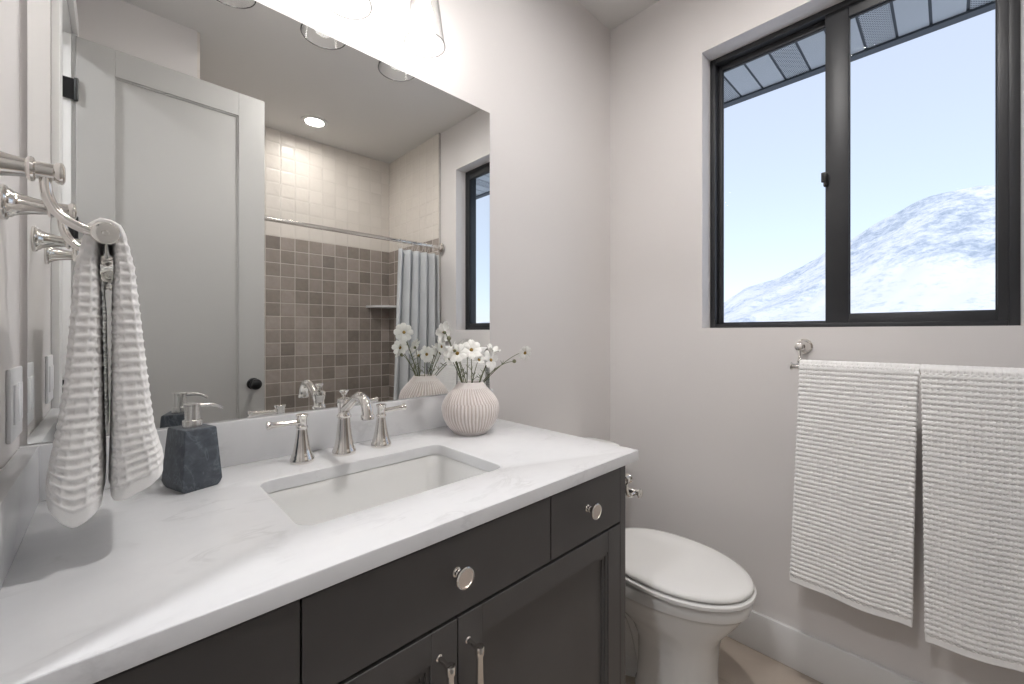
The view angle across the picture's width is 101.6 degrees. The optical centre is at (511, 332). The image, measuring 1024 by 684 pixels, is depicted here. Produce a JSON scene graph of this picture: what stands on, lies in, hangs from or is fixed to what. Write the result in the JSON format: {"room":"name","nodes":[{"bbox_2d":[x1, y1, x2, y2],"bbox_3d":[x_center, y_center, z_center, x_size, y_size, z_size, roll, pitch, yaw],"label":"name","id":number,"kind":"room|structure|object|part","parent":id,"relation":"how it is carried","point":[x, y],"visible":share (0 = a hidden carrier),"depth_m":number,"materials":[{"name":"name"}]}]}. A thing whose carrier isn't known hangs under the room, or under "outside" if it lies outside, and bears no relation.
{"room":"bathroom","nodes":[
{"label":"bathroom","id":0,"kind":"room"},
{"bbox_2d":[0,0,19,469],"bbox_3d":[-0.147,-0.146,-0.114,0.120,2.743,2.314,0,0,-44],"label":"wall","id":1,"kind":"structure","parent":0,"point":[9,9],"depth_m":0.68,"materials":[{"name":"white paint"}]},
{"bbox_2d":[6,366,22,443],"bbox_3d":[-0.844,0.119,0.710,0.008,0.120,0.116,0,0,-44],"label":"switch plate","id":2,"kind":"object","parent":1,"relation":"attached to","point":[14,376],"visible":1,"depth_m":0.68,"materials":[{"name":"white plastic"}]},
{"bbox_2d":[0,151,120,266],"bbox_3d":[-0.652,-0.171,0.598,0.132,0.112,0.279,0,0,-44],"label":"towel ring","id":3,"kind":"object","parent":1,"relation":"attached to","point":[12,203],"visible":0.91,"depth_m":0.54,"materials":[{"name":"silver metal"}]},
{"bbox_3d":[-0.593,-0.199,0.499,0.081,0.054,0.054,0,0,-44],"label":"post","id":4,"kind":"part","parent":3,"relation":"part of","materials":[{"name":"silver metal"}]},
{"bbox_3d":[-0.749,-0.199,0.662,0.081,0.054,0.054,0,0,-44],"label":"post","id":5,"kind":"part","parent":3,"relation":"part of","materials":[{"name":"silver metal"}]},
{"bbox_3d":[-0.560,-0.159,0.531,0.055,0.070,0.012,0,0,-44],"label":"arm","id":6,"kind":"part","parent":3,"relation":"part of","materials":[{"name":"silver metal"}]},
{"bbox_3d":[-0.716,-0.159,0.693,0.055,0.070,0.012,0,0,-44],"label":"arm","id":7,"kind":"part","parent":3,"relation":"part of","materials":[{"name":"silver metal"}]},
{"bbox_2d":[45,218,163,527],"bbox_3d":[-0.614,0.047,0.635,0.121,0.408,0.220,0,0,-44],"label":"hand towel","id":8,"kind":"object","parent":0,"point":[76,472],"visible":0.97,"depth_m":0.56,"materials":[{"name":"white fabric"}]},
{"bbox_2d":[20,0,609,445],"bbox_3d":[-0.238,-0.146,1.481,2.230,2.743,0.120,0,0,-44],"label":"wall","id":9,"kind":"structure","parent":0,"point":[540,69],"depth_m":1.70,"materials":[{"name":"white paint"}]},
{"bbox_2d":[19,389,492,501],"bbox_3d":[-0.485,0.259,1.149,1.132,0.104,0.020,0,0,-44],"label":"backsplash","id":10,"kind":"structure","parent":9,"relation":"attached to","point":[247,440],"depth_m":1.06,"materials":[{"name":"white stone"}]},
{"bbox_2d":[27,0,489,444],"bbox_3d":[-0.488,-0.302,1.155,1.118,1.016,0.006,0,0,-44],"label":"mirror","id":11,"kind":"object","parent":9,"relation":"attached to","point":[301,213],"visible":0.83,"depth_m":1.01,"materials":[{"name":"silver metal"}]},
{"bbox_2d":[323,0,445,57],"bbox_3d":[-0.440,-1.006,1.101,0.600,0.288,0.151,0,0,-44],"label":"vanity light","id":12,"kind":"object","parent":9,"relation":"attached to","point":[424,15],"visible":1,"depth_m":1.23,"materials":[{"name":"clear glass"}]},
{"bbox_3d":[-0.261,-0.961,1.252,0.122,0.196,0.122,0,0,-44],"label":"lamp shade","id":13,"kind":"part","parent":12,"relation":"part of","materials":[{"name":"clear glass"}]},
{"bbox_3d":[-0.261,-0.951,1.252,0.053,0.091,0.053,0,0,-44],"label":"bulb","id":14,"kind":"part","parent":12,"relation":"part of","materials":[{"name":"white glass"}]},
{"bbox_2d":[577,0,659,29],"bbox_3d":[0.602,-1.578,0.601,2.230,0.120,2.554,0,0,-44],"label":"ceiling","id":15,"kind":"structure","parent":0,"point":[611,13],"depth_m":1.95,"materials":[{"name":"white paint"}]},
{"bbox_2d":[625,636,822,683],"bbox_3d":[0.602,1.265,0.601,2.230,0.080,2.554,0,0,-44],"label":"floor","id":16,"kind":"structure","parent":0,"point":[739,663],"depth_m":1.52,"materials":[{"name":"beige tile"}]},
{"bbox_2d":[93,466,624,683],"bbox_3d":[-0.281,0.782,0.922,1.092,0.887,0.624,0,0,-44],"label":"vanity cabinet","id":17,"kind":"object","parent":16,"relation":"on","point":[534,593],"visible":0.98,"depth_m":0.74,"materials":[{"name":"grey paint"}]},
{"bbox_3d":[-0.513,0.422,0.603,0.265,0.139,0.400,0,0,-44],"label":"drawer","id":18,"kind":"part","parent":17,"relation":"part of","materials":[{"name":"grey paint"}]},
{"bbox_2d":[0,389,637,683],"bbox_3d":[-0.283,0.273,0.937,1.132,0.131,0.606,0,0,-44],"label":"countertop","id":19,"kind":"structure","parent":17,"relation":"on","point":[157,571],"depth_m":0.64,"materials":[{"name":"white stone"}]},
{"bbox_2d":[161,402,222,493],"bbox_3d":[-0.647,0.227,0.858,0.087,0.168,0.089,0,0,28],"label":"soap dispenser","id":20,"kind":"object","parent":19,"relation":"on","point":[192,462],"visible":1,"depth_m":0.83,"materials":[{"name":"stone"}]},
{"bbox_3d":[-0.633,0.154,0.874,0.009,0.018,0.049,0,0,37],"label":"spout","id":21,"kind":"part","parent":20,"relation":"part of","materials":[{"name":"metal"}]},
{"bbox_2d":[266,389,406,464],"bbox_3d":[-0.391,0.227,1.032,0.357,0.168,0.181,0,0,-44],"label":"faucet","id":22,"kind":"object","parent":19,"relation":"on","point":[302,454],"visible":1,"depth_m":1.05,"materials":[{"name":"silver metal"}]},
{"bbox_3d":[-0.534,0.213,0.977,0.073,0.019,0.019,0,0,-44],"label":"lever","id":23,"kind":"part","parent":22,"relation":"part of","materials":[{"name":"silver metal"}]},
{"bbox_3d":[-0.506,0.253,1.007,0.054,0.116,0.054,0,0,-44],"label":"handle","id":24,"kind":"part","parent":22,"relation":"part of","materials":[{"name":"silver metal"}]},
{"bbox_3d":[-0.433,0.238,1.077,0.058,0.146,0.058,0,0,-44],"label":"spout","id":25,"kind":"part","parent":22,"relation":"part of","materials":[{"name":"silver metal"}]},
{"bbox_3d":[-0.434,0.157,1.078,0.023,0.023,0.023,0,0,-44],"label":"lift knob","id":26,"kind":"part","parent":22,"relation":"part of","materials":[{"name":"silver metal"}]},
{"bbox_3d":[-0.383,0.177,1.024,0.030,0.068,0.160,0,0,-44],"label":"spout","id":27,"kind":"part","parent":22,"relation":"part of","materials":[{"name":"silver metal"}]},
{"bbox_3d":[-0.360,0.253,1.147,0.054,0.116,0.054,0,0,-44],"label":"handle","id":28,"kind":"part","parent":22,"relation":"part of","materials":[{"name":"silver metal"}]},
{"bbox_3d":[-0.332,0.213,1.176,0.018,0.019,0.073,0,0,43],"label":"lever","id":29,"kind":"part","parent":22,"relation":"part of","materials":[{"name":"silver metal"}]},
{"bbox_2d":[268,454,486,524],"bbox_3d":[-0.272,0.411,0.918,0.501,0.144,0.340,0,0,-44],"label":"sink","id":30,"kind":"object","parent":19,"relation":"in","point":[321,501],"visible":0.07,"depth_m":1.02,"materials":[{"name":"white ceramic"}]},
{"bbox_2d":[441,380,498,435],"bbox_3d":[-0.130,0.232,1.308,0.180,0.158,0.180,0,0,-36],"label":"vase","id":31,"kind":"object","parent":19,"relation":"on","point":[469,409],"visible":0.99,"depth_m":1.25,"materials":[{"name":"white ceramic"}]},
{"bbox_2d":[435,321,461,380],"bbox_3d":[-0.191,0.079,1.270,0.110,0.226,0.023,0,0,-44],"label":"flower","id":32,"kind":"object","parent":31,"relation":"in","point":[443,331],"visible":0.86,"depth_m":1.25,"materials":[{"name":"white plant"}]},
{"bbox_2d":[443,347,457,368],"bbox_3d":[-0.182,0.118,1.317,0.061,0.147,0.050,0,0,-32],"label":"flower","id":33,"kind":"object","parent":31,"relation":"in","point":[446,352],"visible":0.2,"depth_m":1.32,"materials":[{"name":"white plant"}]},
{"bbox_2d":[447,336,462,382],"bbox_3d":[-0.167,0.101,1.271,0.073,0.182,0.023,0,0,-44],"label":"stem","id":34,"kind":"object","parent":31,"relation":"in","point":[448,337],"visible":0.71,"depth_m":1.27,"materials":[{"name":"green plant"}]},
{"bbox_2d":[447,344,467,382],"bbox_3d":[-0.147,0.112,1.245,0.085,0.159,0.052,0,0,-44],"label":"flower","id":35,"kind":"object","parent":31,"relation":"in","point":[460,353],"visible":0.96,"depth_m":1.23,"materials":[{"name":"white plant"}]},
{"bbox_2d":[450,342,466,382],"bbox_3d":[-0.168,0.108,1.253,0.037,0.168,0.099,0,0,24],"label":"flower","id":36,"kind":"object","parent":31,"relation":"in","point":[453,349],"visible":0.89,"depth_m":1.23,"materials":[{"name":"white plant"}]},
{"bbox_2d":[458,339,470,381],"bbox_3d":[-0.154,0.106,1.360,0.052,0.172,0.071,0,0,17],"label":"flower","id":37,"kind":"object","parent":31,"relation":"in","point":[464,340],"visible":0.25,"depth_m":1.36,"materials":[{"name":"white plant"}]},
{"bbox_3d":[-0.144,0.121,1.343,0.025,0.141,0.042,0,0,26],"label":"stem","id":38,"kind":"part","parent":37,"relation":"part of","materials":[{"name":"green plant"}]},
{"bbox_2d":[463,340,481,382],"bbox_3d":[-0.123,0.106,1.268,0.058,0.170,0.048,0,0,-44],"label":"flower","id":39,"kind":"object","parent":31,"relation":"in","point":[473,347],"visible":0.91,"depth_m":1.27,"materials":[{"name":"white plant"}]},
{"bbox_2d":[472,354,484,382],"bbox_3d":[-0.111,0.128,1.277,0.054,0.128,0.031,0,0,23],"label":"flower","id":40,"kind":"object","parent":31,"relation":"in","point":[480,357],"visible":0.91,"depth_m":1.28,"materials":[{"name":"white plant"}]},
{"bbox_2d":[476,350,497,381],"bbox_3d":[-0.078,0.124,1.327,0.076,0.136,0.037,0,0,-44],"label":"flower","id":41,"kind":"object","parent":31,"relation":"in","point":[490,357],"visible":0.94,"depth_m":1.32,"materials":[{"name":"white plant"}]},
{"bbox_2d":[478,343,500,382],"bbox_3d":[-0.076,0.113,1.342,0.082,0.157,0.050,0,0,-1],"label":"flower","id":42,"kind":"object","parent":31,"relation":"in","point":[495,349],"visible":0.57,"depth_m":1.34,"materials":[{"name":"white plant"}]},
{"bbox_2d":[483,359,515,381],"bbox_3d":[-0.051,0.141,1.362,0.158,0.103,0.021,0,0,-33],"label":"stem","id":43,"kind":"object","parent":31,"relation":"in","point":[513,360],"visible":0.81,"depth_m":1.37,"materials":[{"name":"green plant"}]},
{"bbox_2d":[484,346,531,381],"bbox_3d":[-0.025,0.119,1.387,0.228,0.147,0.024,0,0,-38],"label":"flower","id":44,"kind":"object","parent":31,"relation":"in","point":[525,352],"visible":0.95,"depth_m":1.43,"materials":[{"name":"white plant"}]},
{"bbox_3d":[-0.036,0.129,1.380,0.201,0.126,0.021,0,0,-42],"label":"stem","id":45,"kind":"part","parent":44,"relation":"part of","materials":[{"name":"green plant"}]},
{"bbox_3d":[-0.290,0.795,0.553,0.520,0.596,0.019,0,0,-44],"label":"door","id":46,"kind":"part","parent":17,"relation":"part of","materials":[{"name":"grey paint"}]},
{"bbox_3d":[-0.109,0.422,0.737,0.498,0.139,0.035,0,0,-44],"label":"drawer","id":47,"kind":"part","parent":17,"relation":"part of","materials":[{"name":"grey paint"}]},
{"bbox_3d":[-0.108,0.607,0.685,0.016,0.140,0.043,0,0,-44],"label":"pull handle","id":48,"kind":"part","parent":17,"relation":"part of","materials":[{"name":"silver metal"}]},
{"bbox_3d":[-0.087,0.415,0.714,0.037,0.037,0.030,0,0,-44],"label":"knob","id":49,"kind":"part","parent":17,"relation":"part of","materials":[{"name":"silver metal"}]},
{"bbox_3d":[-0.065,0.607,0.727,0.016,0.140,0.043,0,0,-44],"label":"pull handle","id":50,"kind":"part","parent":17,"relation":"part of","materials":[{"name":"silver metal"}]},
{"bbox_3d":[0.087,0.795,0.913,0.517,0.596,0.019,0,0,-44],"label":"door","id":51,"kind":"part","parent":17,"relation":"part of","materials":[{"name":"grey paint"}]},
{"bbox_3d":[0.045,0.422,1.136,0.271,0.139,0.400,0,0,-44],"label":"drawer","id":52,"kind":"part","parent":17,"relation":"part of","materials":[{"name":"grey paint"}]},
{"bbox_3d":[0.187,0.415,0.976,0.037,0.037,0.030,0,0,-44],"label":"knob","id":53,"kind":"part","parent":17,"relation":"part of","materials":[{"name":"silver metal"}]},
{"bbox_3d":[-0.101,0.782,0.734,1.092,0.887,0.020,0,0,-44],"label":"frame","id":54,"kind":"part","parent":17,"relation":"part of","materials":[{"name":"grey paint"}]},
{"bbox_2d":[625,473,642,497],"bbox_3d":[0.267,0.431,1.234,0.131,0.091,0.214,0,0,-44],"label":"toilet paper holder","id":55,"kind":"object","parent":17,"relation":"attached to","point":[628,477],"visible":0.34,"depth_m":1.18,"materials":[{"name":"silver metal"}]},
{"bbox_3d":[0.304,0.413,1.159,0.081,0.054,0.054,0,0,-44],"label":"post","id":56,"kind":"part","parent":55,"relation":"part of","materials":[{"name":"silver metal"}]},
{"bbox_3d":[0.337,0.446,1.190,0.056,0.053,0.012,0,0,-44],"label":"arm","id":57,"kind":"part","parent":55,"relation":"part of","materials":[{"name":"silver metal"}]},
{"bbox_2d":[584,437,755,683],"bbox_3d":[0.476,0.850,1.539,0.397,0.750,0.749,0,0,-44],"label":"toilet","id":58,"kind":"object","parent":16,"relation":"on","point":[683,596],"visible":0.53,"depth_m":1.34,"materials":[{"name":"white ceramic"}]},
{"bbox_3d":[0.281,0.494,1.733,0.384,0.038,0.199,0,0,-44],"label":"tank lid","id":59,"kind":"part","parent":58,"relation":"part of","materials":[{"name":"white ceramic"}]},
{"bbox_3d":[0.555,0.793,1.461,0.378,0.021,0.514,0,0,-44],"label":"lid","id":60,"kind":"part","parent":58,"relation":"part of","materials":[{"name":"white plastic"}]},
{"bbox_3d":[0.488,1.028,1.532,0.382,0.394,0.710,0,0,-44],"label":"bowl","id":61,"kind":"part","parent":58,"relation":"part of","materials":[{"name":"white ceramic"}]},
{"bbox_3d":[0.556,0.817,1.460,0.390,0.016,0.524,0,0,-44],"label":"seat","id":62,"kind":"part","parent":58,"relation":"part of","materials":[{"name":"white plastic"}]},
{"bbox_2d":[610,0,1023,683],"bbox_3d":[1.351,-0.146,1.316,0.160,2.743,2.314,0,0,-44],"label":"wall","id":63,"kind":"structure","parent":0,"point":[709,414],"depth_m":1.77,"materials":[{"name":"white paint"}]},
{"bbox_2d":[727,610,921,683],"bbox_3d":[1.006,1.153,1.549,0.016,0.144,1.500,0,0,-44],"label":"baseboard","id":64,"kind":"structure","parent":63,"relation":"attached to","point":[818,659],"depth_m":1.48,"materials":[{"name":"white wood"}]},
{"bbox_2d":[790,339,920,374],"bbox_3d":[1.219,0.075,1.243,0.131,0.107,0.664,0,0,-44],"label":"towel bar","id":65,"kind":"object","parent":63,"relation":"attached to","point":[803,346],"visible":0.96,"depth_m":1.46,"materials":[{"name":"silver metal"}]},
{"bbox_3d":[0.994,0.088,1.450,0.055,0.066,0.012,0,0,-44],"label":"arm","id":66,"kind":"part","parent":65,"relation":"part of","materials":[{"name":"silver metal"}]},
{"bbox_3d":[1.027,0.049,1.481,0.081,0.054,0.054,0,0,-44],"label":"post","id":67,"kind":"part","parent":65,"relation":"part of","materials":[{"name":"silver metal"}]},
{"bbox_2d":[789,360,920,627],"bbox_3d":[1.068,0.471,1.317,0.073,0.761,0.317,0,0,-44],"label":"bath towel","id":68,"kind":"object","parent":65,"relation":"hanging from","point":[852,543],"visible":1,"depth_m":1.29,"materials":[{"name":"white fabric"}]},
{"bbox_2d":[920,364,1023,672],"bbox_3d":[1.280,0.481,1.097,0.071,0.780,0.298,0,0,-44],"label":"bath towel","id":69,"kind":"object","parent":65,"relation":"hanging from","point":[972,417],"visible":1,"depth_m":1.11,"materials":[{"name":"white fabric"}]},
{"bbox_2d":[710,0,1020,327],"bbox_3d":[1.192,-0.604,1.540,0.099,1.169,0.866,0,0,-44],"label":"window","id":70,"kind":"structure","parent":63,"relation":"in","point":[835,20],"depth_m":1.49,"materials":[{"name":"black plastic"}]},
{"bbox_3d":[1.058,-0.599,1.691,0.025,1.143,0.418,0,0,-44],"label":"sash","id":71,"kind":"part","parent":70,"relation":"part of","materials":[{"name":"black plastic"}]},
{"bbox_3d":[1.319,-0.600,1.380,0.026,1.153,0.455,0,0,-44],"label":"sash","id":72,"kind":"part","parent":70,"relation":"part of","materials":[{"name":"black plastic"}]},
{"bbox_2d":[724,0,994,107],"bbox_3d":[1.407,-1.450,1.764,0.540,0.370,6.508,0,0,-44],"label":"soffit","id":73,"kind":"structure","parent":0,"point":[897,22],"depth_m":1.82,"materials":[{"name":"grey metal"}]},
{"label":"outside","id":74,"kind":"structure","parent":0,"visible":0},
{"bbox_2d":[724,185,994,321],"bbox_3d":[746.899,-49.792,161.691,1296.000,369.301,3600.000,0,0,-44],"label":"hillside","id":75,"kind":"structure","parent":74,"point":[937,253],"depth_m":575.89,"materials":[{"name":"white snow"}]}
]}

